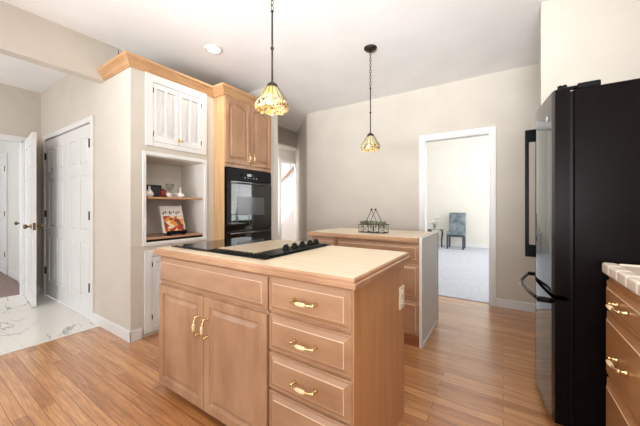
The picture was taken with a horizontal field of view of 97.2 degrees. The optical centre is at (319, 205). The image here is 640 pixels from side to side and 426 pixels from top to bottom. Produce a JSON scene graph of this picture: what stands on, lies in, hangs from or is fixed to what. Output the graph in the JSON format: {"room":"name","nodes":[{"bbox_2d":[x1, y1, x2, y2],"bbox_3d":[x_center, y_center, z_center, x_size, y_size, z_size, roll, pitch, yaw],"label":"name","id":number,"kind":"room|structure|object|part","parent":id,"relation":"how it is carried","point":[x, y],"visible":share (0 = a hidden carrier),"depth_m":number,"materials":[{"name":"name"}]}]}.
{"room":"kitchen","nodes":[
{"label":"kitchen","id":0,"kind":"room"},
{"bbox_2d":[0,83,40,285],"bbox_3d":[-4.768,-0.190,2.473,0.110,2.740,3.354,0,0,33],"label":"wall","id":1,"kind":"structure","parent":0,"point":[20,109],"depth_m":3.74,"materials":[{"name":"beige paint"}]},
{"bbox_2d":[0,134,26,295],"bbox_3d":[-4.154,0.138,3.401,0.128,2.085,0.890,0,0,33],"label":"trim","id":2,"kind":"structure","parent":1,"relation":"attached to","point":[8,138],"depth_m":3.70,"materials":[{"name":"white paint"}]},
{"bbox_2d":[23,132,43,306],"bbox_3d":[-3.603,0.155,3.466,0.713,2.025,0.172,0,0,33],"label":"door","id":3,"kind":"structure","parent":1,"relation":"in","point":[30,225],"depth_m":3.35,"materials":[{"name":"white paint"}]},
{"bbox_3d":[-3.389,0.238,3.266,0.056,0.056,0.069,0,0,33],"label":"knob","id":4,"kind":"part","parent":3,"relation":"part of","materials":[{"name":"gold metal"}]},
{"bbox_2d":[0,44,117,317],"bbox_3d":[-4.506,-0.190,4.464,5.980,2.740,0.300,0,0,33],"label":"wall","id":5,"kind":"structure","parent":0,"point":[72,99],"depth_m":3.13,"materials":[{"name":"beige paint"}]},
{"bbox_2d":[0,153,7,274],"bbox_3d":[-5.717,0.135,5.050,0.890,2.090,0.037,0,0,33],"label":"door","id":6,"kind":"structure","parent":5,"relation":"in","point":[4,157],"depth_m":4.87,"materials":[{"name":"white paint"}]},
{"bbox_2d":[8,270,17,280],"bbox_3d":[-4.981,1.130,4.586,0.650,0.100,0.014,0,0,33],"label":"baseboard","id":7,"kind":"structure","parent":5,"relation":"attached to","point":[11,274],"depth_m":4.57,"materials":[{"name":"white paint"}]},
{"bbox_2d":[14,147,19,282],"bbox_3d":[-4.289,0.135,4.090,0.870,2.090,0.092,0,0,33],"label":"door","id":8,"kind":"structure","parent":5,"relation":"in","point":[18,222],"depth_m":4.31,"materials":[{"name":"white paint"}]},
{"bbox_3d":[-4.272,0.135,4.117,0.870,2.090,0.028,0,0,33],"label":"casing","id":9,"kind":"part","parent":8,"relation":"part of","materials":[{"name":"white paint"}]},
{"bbox_2d":[44,124,89,317],"bbox_3d":[-2.982,0.155,3.322,1.520,2.025,0.055,0,0,33],"label":"door","id":10,"kind":"structure","parent":5,"relation":"in","point":[67,155],"depth_m":3.27,"materials":[{"name":"white paint"}]},
{"bbox_2d":[43,115,93,321],"bbox_3d":[-2.989,0.129,3.306,1.641,2.103,0.018,0,0,33],"label":"trim","id":11,"kind":"structure","parent":5,"relation":"attached to","point":[90,119],"depth_m":2.87,"materials":[{"name":"white paint"}]},
{"bbox_2d":[93,313,130,342],"bbox_3d":[-1.966,1.130,2.644,0.796,0.100,0.015,0,0,33],"label":"baseboard","id":12,"kind":"structure","parent":5,"relation":"attached to","point":[108,325],"depth_m":2.60,"materials":[{"name":"white paint"}]},
{"bbox_2d":[0,0,118,83],"bbox_3d":[-3.136,-1.387,1.184,0.110,0.365,3.970,0,0,33],"label":"wall header","id":13,"kind":"structure","parent":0,"point":[24,35],"depth_m":2.38,"materials":[{"name":"beige paint"}]},
{"bbox_2d":[105,67,213,337],"bbox_3d":[-1.627,-0.055,2.934,0.514,2.470,0.841,0,0,33],"label":"wall","id":14,"kind":"structure","parent":0,"point":[125,91],"depth_m":2.60,"materials":[{"name":"beige paint"}]},
{"bbox_2d":[130,327,141,342],"bbox_3d":[-1.614,1.130,2.470,0.015,0.100,0.105,0,0,33],"label":"baseboard","id":15,"kind":"structure","parent":14,"relation":"attached to","point":[136,334],"depth_m":2.47,"materials":[{"name":"white paint"}]},
{"bbox_2d":[144,250,160,333],"bbox_3d":[-1.397,0.777,2.788,0.048,0.745,0.632,0,0,33],"label":"base cabinet","id":16,"kind":"object","parent":14,"relation":"attached to","point":[152,281],"visible":0.16,"depth_m":2.57,"materials":[{"name":"white paint"}]},
{"bbox_3d":[-1.474,0.774,2.689,0.026,0.621,0.248,0,0,33],"label":"louvered door","id":17,"kind":"part","parent":16,"relation":"part of","materials":[{"name":"white paint"}]},
{"bbox_2d":[142,150,206,246],"bbox_3d":[-1.407,-0.066,2.791,0.012,0.862,0.655,0,0,33],"label":"trim","id":18,"kind":"structure","parent":14,"relation":"attached to","point":[144,153],"depth_m":2.66,"materials":[{"name":"white paint"}]},
{"bbox_2d":[146,232,202,241],"bbox_3d":[-1.602,0.313,2.918,0.413,0.038,0.588,0,0,33],"label":"shelf","id":19,"kind":"object","parent":14,"relation":"attached to","point":[153,237],"visible":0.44,"depth_m":2.81,"materials":[{"name":"brown wood"}]},
{"bbox_2d":[164,229,186,235],"bbox_3d":[-1.504,0.185,2.890,0.199,0.215,0.210,0,0,33],"label":"easel","id":20,"kind":"object","parent":19,"relation":"on","point":[170,232],"visible":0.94,"depth_m":2.84,"materials":[{"name":"black plastic"}]},
{"bbox_2d":[159,206,184,233],"bbox_3d":[-1.508,0.135,2.880,0.099,0.271,0.229,0,0,33],"label":"cookbook","id":21,"kind":"object","parent":20,"relation":"on","point":[171,217],"visible":0.95,"depth_m":2.87,"materials":[{"name":"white paper"}]},
{"bbox_2d":[162,211,184,231],"bbox_3d":[-1.492,0.152,2.877,0.063,0.203,0.200,0,0,33],"label":"picture","id":22,"kind":"object","parent":21,"relation":"attached to","point":[171,220],"depth_m":2.87,"materials":[{"name":"paper"}]},
{"bbox_2d":[146,197,202,199],"bbox_3d":[-1.602,-0.076,2.918,0.413,0.019,0.588,0,0,33],"label":"shelf","id":23,"kind":"object","parent":14,"relation":"attached to","point":[147,198],"visible":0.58,"depth_m":2.88,"materials":[{"name":"brown wood"}]},
{"bbox_2d":[146,186,153,196],"bbox_3d":[-1.610,-0.138,2.661,0.076,0.104,0.075,0,0,33],"label":"vase","id":24,"kind":"object","parent":23,"relation":"on","point":[149,193],"visible":0.93,"depth_m":2.64,"materials":[{"name":"white ceramic"}]},
{"bbox_2d":[146,185,161,196],"bbox_3d":[-1.673,-0.149,2.845,0.019,0.125,0.140,0,0,33],"label":"picture frame","id":25,"kind":"object","parent":23,"relation":"on","point":[155,189],"visible":0.48,"depth_m":2.85,"materials":[{"name":"black plastic"}]},
{"bbox_2d":[150,186,159,195],"bbox_3d":[-1.665,-0.149,2.840,0.001,0.094,0.110,0,0,33],"label":"picture","id":26,"kind":"object","parent":25,"relation":"attached to","point":[155,189],"depth_m":2.85},
{"bbox_2d":[159,189,166,196],"bbox_3d":[-1.573,-0.130,2.828,0.072,0.088,0.071,0,0,33],"label":"lidded jar","id":27,"kind":"object","parent":23,"relation":"on","point":[162,193],"visible":0.94,"depth_m":2.80,"materials":[{"name":"red ceramic"}]},
{"bbox_2d":[166,184,173,192],"bbox_3d":[-1.612,-0.161,3.026,0.076,0.150,0.075,0,0,33],"label":"goblet","id":28,"kind":"object","parent":23,"relation":"on","point":[169,187],"visible":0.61,"depth_m":3.00,"materials":[{"name":"clear glass"}]},
{"bbox_2d":[174,188,183,197],"bbox_3d":[-1.445,-0.138,2.905,0.071,0.104,0.095,0,0,3],"label":"vase","id":29,"kind":"object","parent":23,"relation":"on","point":[179,194],"visible":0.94,"depth_m":2.90,"materials":[{"name":"white ceramic"}]},
{"bbox_2d":[145,72,206,154],"bbox_3d":[-1.394,-0.878,2.793,0.048,0.660,0.622,0,0,33],"label":"upper cabinet","id":30,"kind":"object","parent":14,"relation":"attached to","point":[174,120],"visible":1,"depth_m":2.75,"materials":[{"name":"white paint"}]},
{"bbox_3d":[-1.471,-0.866,2.694,0.026,0.539,0.242,0,0,33],"label":"louvered door","id":31,"kind":"part","parent":30,"relation":"part of","materials":[{"name":"white paint"}]},
{"bbox_3d":[-1.336,-0.866,2.902,0.026,0.539,0.245,0,0,33],"label":"louvered door","id":32,"kind":"part","parent":30,"relation":"part of","materials":[{"name":"white paint"}]},
{"bbox_2d":[97,50,257,105],"bbox_3d":[-1.214,-1.253,2.954,1.812,0.094,0.561,0,0,-34],"label":"trim","id":33,"kind":"structure","parent":14,"relation":"attached to","point":[126,59],"depth_m":2.67,"materials":[{"name":"brown wood"}]},
{"bbox_2d":[249,88,277,239],"bbox_3d":[-0.938,-0.195,3.963,0.770,2.750,0.155,0,0,33],"label":"wall","id":34,"kind":"structure","parent":0,"point":[274,119],"depth_m":3.77,"materials":[{"name":"white paint"}]},
{"bbox_2d":[0,0,548,131],"bbox_3d":[-1.101,-1.605,2.206,6.550,0.130,7.900,0,0,33],"label":"ceiling","id":35,"kind":"structure","parent":0,"point":[321,62],"depth_m":2.68,"materials":[{"name":"paint"}]},
{"bbox_2d":[204,44,222,53],"bbox_3d":[-1.063,-1.566,2.825,0.176,0.008,0.176,0,0,33],"label":"recessed light","id":36,"kind":"object","parent":35,"relation":"in","point":[211,48],"visible":1,"depth_m":2.81,"materials":[{"name":"white paint"}]},
{"bbox_2d":[255,0,288,115],"bbox_3d":[-0.285,-1.067,1.682,0.205,1.004,0.205,0,0,33],"label":"pendant lamp","id":37,"kind":"object","parent":35,"relation":"hanging from","point":[271,101],"visible":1,"depth_m":1.66,"materials":[{"name":"yellow glass"}]},
{"bbox_3d":[-0.285,-0.950,1.682,0.022,0.439,0.021,0,0,33],"label":"rod","id":38,"kind":"part","parent":37,"relation":"part of","materials":[{"name":"brown metal"}]},
{"bbox_3d":[-0.285,-0.638,1.682,0.205,0.144,0.205,0,0,33],"label":"lamp shade","id":39,"kind":"part","parent":37,"relation":"part of","materials":[{"name":"yellow glass"}]},
{"bbox_2d":[361,44,379,151],"bbox_3d":[0.500,-1.060,2.799,0.192,1.018,0.192,0,0,33],"label":"pendant lamp","id":40,"kind":"object","parent":35,"relation":"hanging from","point":[370,143],"visible":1,"depth_m":2.77,"materials":[{"name":"beige glass"}]},
{"bbox_3d":[0.500,-0.946,2.799,0.022,0.459,0.021,0,0,33],"label":"rod","id":41,"kind":"part","parent":40,"relation":"part of","materials":[{"name":"brown metal"}]},
{"bbox_3d":[0.500,-1.366,2.799,0.017,0.394,0.017,0,0,-12],"label":"chain","id":42,"kind":"part","parent":40,"relation":"part of","materials":[{"name":"brown metal"}]},
{"bbox_3d":[0.500,-0.624,2.799,0.192,0.144,0.192,0,0,33],"label":"lamp shade","id":43,"kind":"part","parent":40,"relation":"part of","materials":[{"name":"beige glass"}]},
{"bbox_2d":[0,245,560,425],"bbox_3d":[-0.662,1.226,4.305,12.600,0.108,11.900,0,0,33],"label":"floor","id":44,"kind":"structure","parent":0,"point":[476,367],"depth_m":2.05,"materials":[{"name":"brown wood"}]},
{"bbox_2d":[159,256,270,425],"bbox_3d":[-0.471,0.746,1.809,0.950,0.868,0.703,0,0,33],"label":"base cabinet","id":45,"kind":"object","parent":44,"relation":"on","point":[214,349],"visible":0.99,"depth_m":1.49,"materials":[{"name":"brown wood"}]},
{"bbox_3d":[-0.835,0.816,1.690,0.462,0.628,0.018,0,0,33],"label":"door","id":46,"kind":"part","parent":45,"relation":"part of","materials":[{"name":"brown wood"}]},
{"bbox_3d":[-0.687,0.665,1.557,0.020,0.116,0.045,0,0,33],"label":"handle","id":47,"kind":"part","parent":45,"relation":"part of","materials":[{"name":"gold metal"}]},
{"bbox_3d":[-0.625,0.665,1.516,0.020,0.116,0.045,0,0,33],"label":"handle","id":48,"kind":"part","parent":45,"relation":"part of","materials":[{"name":"gold metal"}]},
{"bbox_3d":[-0.439,0.816,1.433,0.470,0.628,0.018,0,0,33],"label":"door","id":49,"kind":"part","parent":45,"relation":"part of","materials":[{"name":"brown wood"}]},
{"bbox_2d":[153,245,410,289],"bbox_3d":[-0.267,0.286,1.709,1.415,0.040,0.733,0,0,33],"label":"countertop","id":50,"kind":"structure","parent":45,"relation":"on","point":[351,268],"depth_m":1.35,"materials":[{"name":"laminate"}]},
{"bbox_2d":[171,237,329,259],"bbox_3d":[-0.450,0.245,1.871,0.837,0.042,0.623,0,0,33],"label":"cooktop","id":51,"kind":"object","parent":50,"relation":"in","point":[249,247],"visible":1,"depth_m":1.74,"materials":[{"name":"black glass"}]},
{"bbox_3d":[-0.450,0.262,1.871,0.837,0.008,0.623,0,0,33],"label":"frame","id":52,"kind":"part","parent":51,"relation":"part of","materials":[{"name":"black ceramic"}]},
{"bbox_3d":[-0.199,0.239,1.649,0.048,0.030,0.047,0,0,33],"label":"control knob","id":53,"kind":"part","parent":51,"relation":"part of","materials":[{"name":"black plastic"}]},
{"bbox_3d":[-0.112,0.239,1.784,0.048,0.030,0.047,0,0,33],"label":"control knob","id":54,"kind":"part","parent":51,"relation":"part of","materials":[{"name":"black plastic"}]},
{"bbox_2d":[214,95,270,239],"bbox_3d":[-1.096,-0.055,3.531,0.745,2.470,0.736,0,0,33],"label":"tall cabinet","id":55,"kind":"object","parent":44,"relation":"on","point":[242,135],"visible":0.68,"depth_m":3.17,"materials":[{"name":"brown wood"}]},
{"bbox_3d":[-1.326,-0.055,3.255,0.660,2.470,0.020,0,0,33],"label":"panel","id":56,"kind":"part","parent":55,"relation":"part of","materials":[{"name":"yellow wood"}]},
{"bbox_3d":[-0.929,-0.839,3.207,0.018,0.728,0.358,0,0,33],"label":"door","id":57,"kind":"part","parent":55,"relation":"part of","materials":[{"name":"brown wood"}]},
{"bbox_2d":[224,167,270,238],"bbox_3d":[-1.077,0.238,3.510,0.670,1.333,0.718,0,0,33],"label":"wall oven","id":58,"kind":"object","parent":55,"relation":"in","point":[247,193],"visible":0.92,"depth_m":3.29,"materials":[{"name":"black glass"}]},
{"bbox_3d":[-0.824,0.583,3.350,0.022,0.595,0.702,0,0,33],"label":"oven door","id":59,"kind":"part","parent":58,"relation":"part of","materials":[{"name":"black glass"}]},
{"bbox_3d":[-0.824,-0.004,3.350,0.022,0.557,0.702,0,0,33],"label":"oven door","id":60,"kind":"part","parent":58,"relation":"part of","materials":[{"name":"black glass"}]},
{"bbox_3d":[-0.826,-0.354,3.351,0.018,0.132,0.698,0,0,33],"label":"control panel","id":61,"kind":"part","parent":58,"relation":"part of","materials":[{"name":"black plastic"}]},
{"bbox_3d":[-0.805,0.307,3.338,0.026,0.018,0.640,0,0,33],"label":"handle","id":62,"kind":"part","parent":58,"relation":"part of","materials":[{"name":"metal"}]},
{"bbox_3d":[-0.805,-0.260,3.338,0.026,0.018,0.640,0,0,33],"label":"handle","id":63,"kind":"part","parent":58,"relation":"part of","materials":[{"name":"metal"}]},
{"bbox_3d":[-0.734,-0.839,3.509,0.018,0.728,0.350,0,0,33],"label":"door","id":64,"kind":"part","parent":55,"relation":"part of","materials":[{"name":"brown wood"}]},
{"bbox_2d":[313,236,336,245],"bbox_3d":[0.199,0.746,3.115,0.284,0.868,0.618,0,0,33],"label":"base cabinet","id":65,"kind":"object","parent":44,"relation":"on","point":[332,241],"visible":0.12,"depth_m":2.83,"materials":[{"name":"brown wood"}]},
{"bbox_2d":[269,263,403,425],"bbox_3d":[0.108,0.746,1.433,0.430,0.868,0.708,0,0,33],"label":"base cabinet","id":66,"kind":"object","parent":44,"relation":"on","point":[336,355],"visible":0.99,"depth_m":1.19,"materials":[{"name":"brown wood"}]},
{"bbox_3d":[-0.075,0.752,1.157,0.128,0.020,0.045,0,0,33],"label":"handle","id":67,"kind":"part","parent":66,"relation":"part of","materials":[{"name":"gold metal"}]},
{"bbox_3d":[-0.075,0.576,1.157,0.128,0.020,0.045,0,0,33],"label":"handle","id":68,"kind":"part","parent":66,"relation":"part of","materials":[{"name":"gold metal"}]},
{"bbox_3d":[-0.075,0.401,1.157,0.128,0.020,0.045,0,0,33],"label":"handle","id":69,"kind":"part","parent":66,"relation":"part of","materials":[{"name":"gold metal"}]},
{"bbox_3d":[-0.057,0.988,1.184,0.424,0.284,0.020,0,0,33],"label":"drawer","id":70,"kind":"part","parent":66,"relation":"part of","materials":[{"name":"brown wood"}]},
{"bbox_3d":[-0.057,0.752,1.184,0.424,0.164,0.020,0,0,33],"label":"drawer","id":71,"kind":"part","parent":66,"relation":"part of","materials":[{"name":"brown wood"}]},
{"bbox_3d":[-0.057,0.576,1.184,0.424,0.164,0.020,0,0,33],"label":"drawer","id":72,"kind":"part","parent":66,"relation":"part of","materials":[{"name":"brown wood"}]},
{"bbox_3d":[-0.057,0.401,1.184,0.424,0.162,0.020,0,0,33],"label":"drawer","id":73,"kind":"part","parent":66,"relation":"part of","materials":[{"name":"brown wood"}]},
{"bbox_3d":[0.300,0.746,1.345,0.012,0.868,0.647,0,0,33],"label":"panel","id":74,"kind":"part","parent":66,"relation":"part of","materials":[{"name":"brown wood"}]},
{"bbox_2d":[399,285,403,309],"bbox_3d":[0.457,0.506,1.566,0.012,0.123,0.075,0,0,33],"label":"power outlet","id":75,"kind":"object","parent":66,"relation":"attached to","point":[401,289],"visible":1,"depth_m":1.55,"materials":[{"name":"beige plastic"}]},
{"bbox_2d":[337,232,437,348],"bbox_3d":[0.687,0.722,2.838,0.828,0.916,0.685,0,0,33],"label":"base cabinet","id":76,"kind":"object","parent":44,"relation":"on","point":[420,271],"visible":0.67,"depth_m":2.42,"materials":[{"name":"brown wood"}]},
{"bbox_2d":[308,227,432,242],"bbox_3d":[0.530,0.286,2.919,1.119,0.040,0.697,0,0,33],"label":"countertop","id":77,"kind":"structure","parent":76,"relation":"on","point":[392,235],"depth_m":2.72,"materials":[{"name":"laminate"}]},
{"bbox_3d":[0.530,0.286,2.919,1.119,0.039,0.697,0,0,33],"label":"edge trim","id":78,"kind":"part","parent":77,"relation":"part of","materials":[{"name":"brown wood"}]},
{"bbox_2d":[359,208,387,233],"bbox_3d":[0.535,0.145,2.825,0.269,0.241,0.127,0,0,33],"label":"wire basket","id":79,"kind":"object","parent":77,"relation":"on","point":[368,231],"visible":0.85,"depth_m":2.80,"materials":[{"name":"metal"}]},
{"bbox_2d":[360,220,368,231],"bbox_3d":[0.465,0.202,2.870,0.120,0.114,0.096,0,0,12],"label":"potted succulent","id":80,"kind":"object","parent":79,"relation":"in","point":[367,221],"visible":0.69,"depth_m":2.85,"materials":[{"name":"green plant"}]},
{"bbox_2d":[362,225,367,231],"bbox_3d":[0.461,0.228,2.872,0.068,0.062,0.066,0,0,33],"label":"pot","id":81,"kind":"object","parent":80,"relation":"on","point":[365,226],"depth_m":2.84,"materials":[{"name":"white ceramic"}]},
{"bbox_2d":[368,221,377,231],"bbox_3d":[0.545,0.202,2.821,0.120,0.114,0.113,0,0,33],"label":"potted succulent","id":82,"kind":"object","parent":79,"relation":"in","point":[374,223],"visible":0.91,"depth_m":2.80,"materials":[{"name":"green plant"}]},
{"bbox_2d":[370,225,376,231],"bbox_3d":[0.533,0.228,2.826,0.068,0.062,0.066,0,0,33],"label":"pot","id":83,"kind":"object","parent":82,"relation":"on","point":[371,226],"depth_m":2.80,"materials":[{"name":"white ceramic"}]},
{"bbox_3d":[0.535,0.224,2.825,0.269,0.084,0.127,0,0,33],"label":"wire frame","id":84,"kind":"part","parent":79,"relation":"part of","materials":[{"name":"metal"}]},
{"bbox_2d":[377,221,389,231],"bbox_3d":[0.609,0.202,2.769,0.135,0.114,0.106,0,0,33],"label":"potted succulent","id":85,"kind":"object","parent":79,"relation":"in","point":[381,228],"visible":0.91,"depth_m":2.75,"materials":[{"name":"green plant"}]},
{"bbox_2d":[379,226,384,231],"bbox_3d":[0.607,0.228,2.778,0.068,0.062,0.066,0,0,33],"label":"pot","id":86,"kind":"object","parent":85,"relation":"on","point":[381,228],"depth_m":2.75,"materials":[{"name":"white ceramic"}]},
{"bbox_3d":[0.495,0.402,2.567,0.795,0.160,0.020,0,0,33],"label":"drawer","id":87,"kind":"part","parent":76,"relation":"part of","materials":[{"name":"brown wood"}]},
{"bbox_3d":[0.495,0.946,2.567,0.795,0.288,0.020,0,0,33],"label":"drawer","id":88,"kind":"part","parent":76,"relation":"part of","materials":[{"name":"brown wood"}]},
{"bbox_3d":[0.495,0.642,2.567,0.795,0.296,0.020,0,0,33],"label":"drawer","id":89,"kind":"part","parent":76,"relation":"part of","materials":[{"name":"brown wood"}]},
{"bbox_3d":[1.018,0.722,2.616,0.029,0.916,0.673,0,0,33],"label":"panel","id":90,"kind":"part","parent":76,"relation":"part of","materials":[{"name":"white paint"}]},
{"bbox_2d":[427,228,443,246],"bbox_3d":[3.286,0.916,8.144,0.548,0.504,0.545,0,0,33],"label":"side table","id":91,"kind":"object","parent":44,"relation":"on","point":[428,229],"visible":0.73,"depth_m":8.02,"materials":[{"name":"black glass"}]},
{"bbox_2d":[429,216,438,228],"bbox_3d":[3.321,0.477,8.137,0.274,0.374,0.320,0,0,33],"label":"flower vase","id":92,"kind":"object","parent":91,"relation":"on","point":[434,224],"visible":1,"depth_m":8.11,"materials":[{"name":"clear glass"}]},
{"bbox_2d":[446,212,465,249],"bbox_3d":[3.785,0.679,7.830,0.444,0.985,0.537,0,0,33],"label":"chair","id":93,"kind":"object","parent":44,"relation":"on","point":[457,221],"visible":1,"depth_m":7.90,"materials":[{"name":"blue fabric"}]},
{"bbox_3d":[3.764,0.770,7.798,0.444,0.140,0.460,0,0,33],"label":"seat","id":94,"kind":"part","parent":93,"relation":"part of","materials":[{"name":"blue fabric"}]},
{"bbox_3d":[3.892,0.450,7.995,0.428,0.525,0.144,0,0,33],"label":"backrest","id":95,"kind":"part","parent":93,"relation":"part of","materials":[{"name":"blue fabric"}]},
{"bbox_2d":[519,78,639,425],"bbox_3d":[1.714,0.278,1.620,0.930,1.804,0.840,0,0,33],"label":"refrigerator","id":96,"kind":"object","parent":44,"relation":"on","point":[586,138],"visible":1,"depth_m":1.40,"materials":[{"name":"black metal"}]},
{"bbox_3d":[1.499,-0.090,2.007,0.063,0.900,0.040,0,0,33],"label":"handle","id":97,"kind":"part","parent":96,"relation":"part of","materials":[{"name":"black metal"}]},
{"bbox_3d":[1.375,0.507,1.840,0.122,0.025,0.727,0,0,33],"label":"handle","id":98,"kind":"part","parent":96,"relation":"part of","materials":[{"name":"black metal"}]},
{"bbox_3d":[1.440,0.797,1.798,0.107,0.635,0.838,0,0,33],"label":"freezer drawer","id":99,"kind":"part","parent":96,"relation":"part of","materials":[{"name":"black metal"}]},
{"bbox_3d":[1.440,-0.069,1.798,0.107,1.053,0.838,0,0,33],"label":"door","id":100,"kind":"part","parent":96,"relation":"part of","materials":[{"name":"black metal"}]},
{"bbox_2d":[605,276,639,425],"bbox_3d":[1.444,0.746,0.948,0.690,0.868,0.513,0,0,33],"label":"base cabinet","id":101,"kind":"object","parent":44,"relation":"on","point":[622,360],"visible":1,"depth_m":1.12,"materials":[{"name":"brown wood"}]},
{"bbox_3d":[1.174,0.633,1.124,0.045,0.020,0.128,0,0,33],"label":"handle","id":102,"kind":"part","parent":101,"relation":"part of","materials":[{"name":"gold metal"}]},
{"bbox_3d":[1.174,0.407,1.124,0.045,0.020,0.128,0,0,33],"label":"handle","id":103,"kind":"part","parent":101,"relation":"part of","materials":[{"name":"gold metal"}]},
{"bbox_3d":[1.202,0.955,1.106,0.020,0.321,0.500,0,0,33],"label":"drawer","id":104,"kind":"part","parent":101,"relation":"part of","materials":[{"name":"brown wood"}]},
{"bbox_3d":[1.202,0.407,1.106,0.020,0.130,0.500,0,0,33],"label":"drawer","id":105,"kind":"part","parent":101,"relation":"part of","materials":[{"name":"brown wood"}]},
{"bbox_3d":[1.161,0.746,0.511,0.690,0.868,0.522,0,0,33],"label":"base cabinet","id":106,"kind":"object","parent":44,"relation":"on","visible":0},
{"bbox_2d":[602,263,639,295],"bbox_3d":[1.318,0.287,0.711,0.661,0.049,1.048,0,0,33],"label":"countertop","id":107,"kind":"structure","parent":106,"relation":"on","point":[628,275],"depth_m":1.14,"materials":[{"name":"beige tile"}]},
{"bbox_2d":[278,148,294,238],"bbox_3d":[-1.259,-0.520,5.498,0.100,3.400,2.650,0,0,33],"label":"wall","id":108,"kind":"structure","parent":0,"point":[282,153],"depth_m":6.10,"materials":[{"name":"white paint"}]},
{"bbox_2d":[279,158,294,239],"bbox_3d":[-0.769,0.075,6.235,0.118,2.210,0.540,0,0,33],"label":"trim","id":109,"kind":"structure","parent":108,"relation":"attached to","point":[281,160],"depth_m":6.01,"materials":[{"name":"white paint"}]},
{"bbox_2d":[278,145,295,150],"bbox_3d":[-1.204,-1.245,5.307,0.200,0.030,2.390,0,0,33],"label":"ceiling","id":110,"kind":"structure","parent":0,"point":[279,146],"depth_m":6.03,"materials":[{"name":"white paint"}]},
{"bbox_2d":[278,126,296,149],"bbox_3d":[-1.109,-1.400,5.168,0.110,0.340,2.260,0,0,33],"label":"wall passage header","id":111,"kind":"structure","parent":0,"point":[286,137],"depth_m":5.75,"materials":[{"name":"beige paint"}]},
{"bbox_2d":[282,163,293,201],"bbox_3d":[-1.670,-0.520,8.537,0.100,3.400,5.900,0,0,33],"label":"wall","id":112,"kind":"structure","parent":0,"point":[288,182],"depth_m":9.36,"materials":[{"name":"white paint"}]},
{"bbox_2d":[282,167,293,180],"bbox_3d":[-0.818,-1.400,9.665,0.098,1.448,1.916,0,0,33],"label":"stair handrail","id":113,"kind":"object","parent":112,"relation":"attached to","point":[292,169],"visible":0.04,"depth_m":9.24,"materials":[{"name":"brown wood"}]},
{"bbox_2d":[294,114,306,241],"bbox_3d":[-0.348,-0.205,5.684,0.127,2.770,1.761,0,0,-12],"label":"wall","id":114,"kind":"structure","parent":0,"point":[300,166],"depth_m":5.41,"materials":[{"name":"beige paint"}]},
{"bbox_2d":[307,63,538,303],"bbox_3d":[1.463,-0.205,3.777,3.960,2.770,0.110,0,0,33],"label":"wall","id":115,"kind":"structure","parent":0,"point":[345,181],"depth_m":3.82,"materials":[{"name":"beige paint"}]},
{"bbox_2d":[419,126,495,306],"bbox_3d":[1.729,0.119,3.594,0.879,2.122,0.128,0,0,33],"label":"trim","id":116,"kind":"structure","parent":115,"relation":"attached to","point":[491,130],"depth_m":3.35,"materials":[{"name":"white paint"}]},
{"bbox_2d":[496,298,534,312],"bbox_3d":[2.537,1.130,3.006,1.118,0.100,0.015,0,0,33],"label":"baseboard","id":117,"kind":"structure","parent":115,"relation":"attached to","point":[504,303],"depth_m":3.20,"materials":[{"name":"white paint"}]},
{"bbox_2d":[427,135,488,243],"bbox_3d":[5.376,-0.670,7.360,5.800,3.700,0.100,0,0,33],"label":"wall","id":118,"kind":"structure","parent":0,"point":[457,169],"depth_m":8.17,"materials":[{"name":"beige paint"}]},
{"bbox_2d":[438,241,488,248],"bbox_3d":[5.303,1.120,7.339,5.700,0.120,0.014,0,0,33],"label":"baseboard","id":119,"kind":"structure","parent":118,"relation":"attached to","point":[439,242],"depth_m":8.03,"materials":[{"name":"white paint"}]},
{"bbox_2d":[539,0,639,107],"bbox_3d":[2.076,-0.195,2.008,0.805,2.750,0.110,0,0,33],"label":"wall","id":120,"kind":"structure","parent":0,"point":[580,41],"depth_m":2.04,"materials":[{"name":"beige paint"}]},
{"bbox_3d":[-1.166,1.230,7.017,4.800,0.100,7.900,0,0,33],"label":"floor","id":121,"kind":"structure","parent":0,"visible":0},
{"bbox_2d":[282,191,293,240],"bbox_3d":[-0.836,-0.245,8.830,0.940,2.850,3.500,0,0,33],"label":"stairs","id":122,"kind":"structure","parent":121,"relation":"on","point":[288,205],"depth_m":8.05,"materials":[{"name":"white paint"}]}
]}

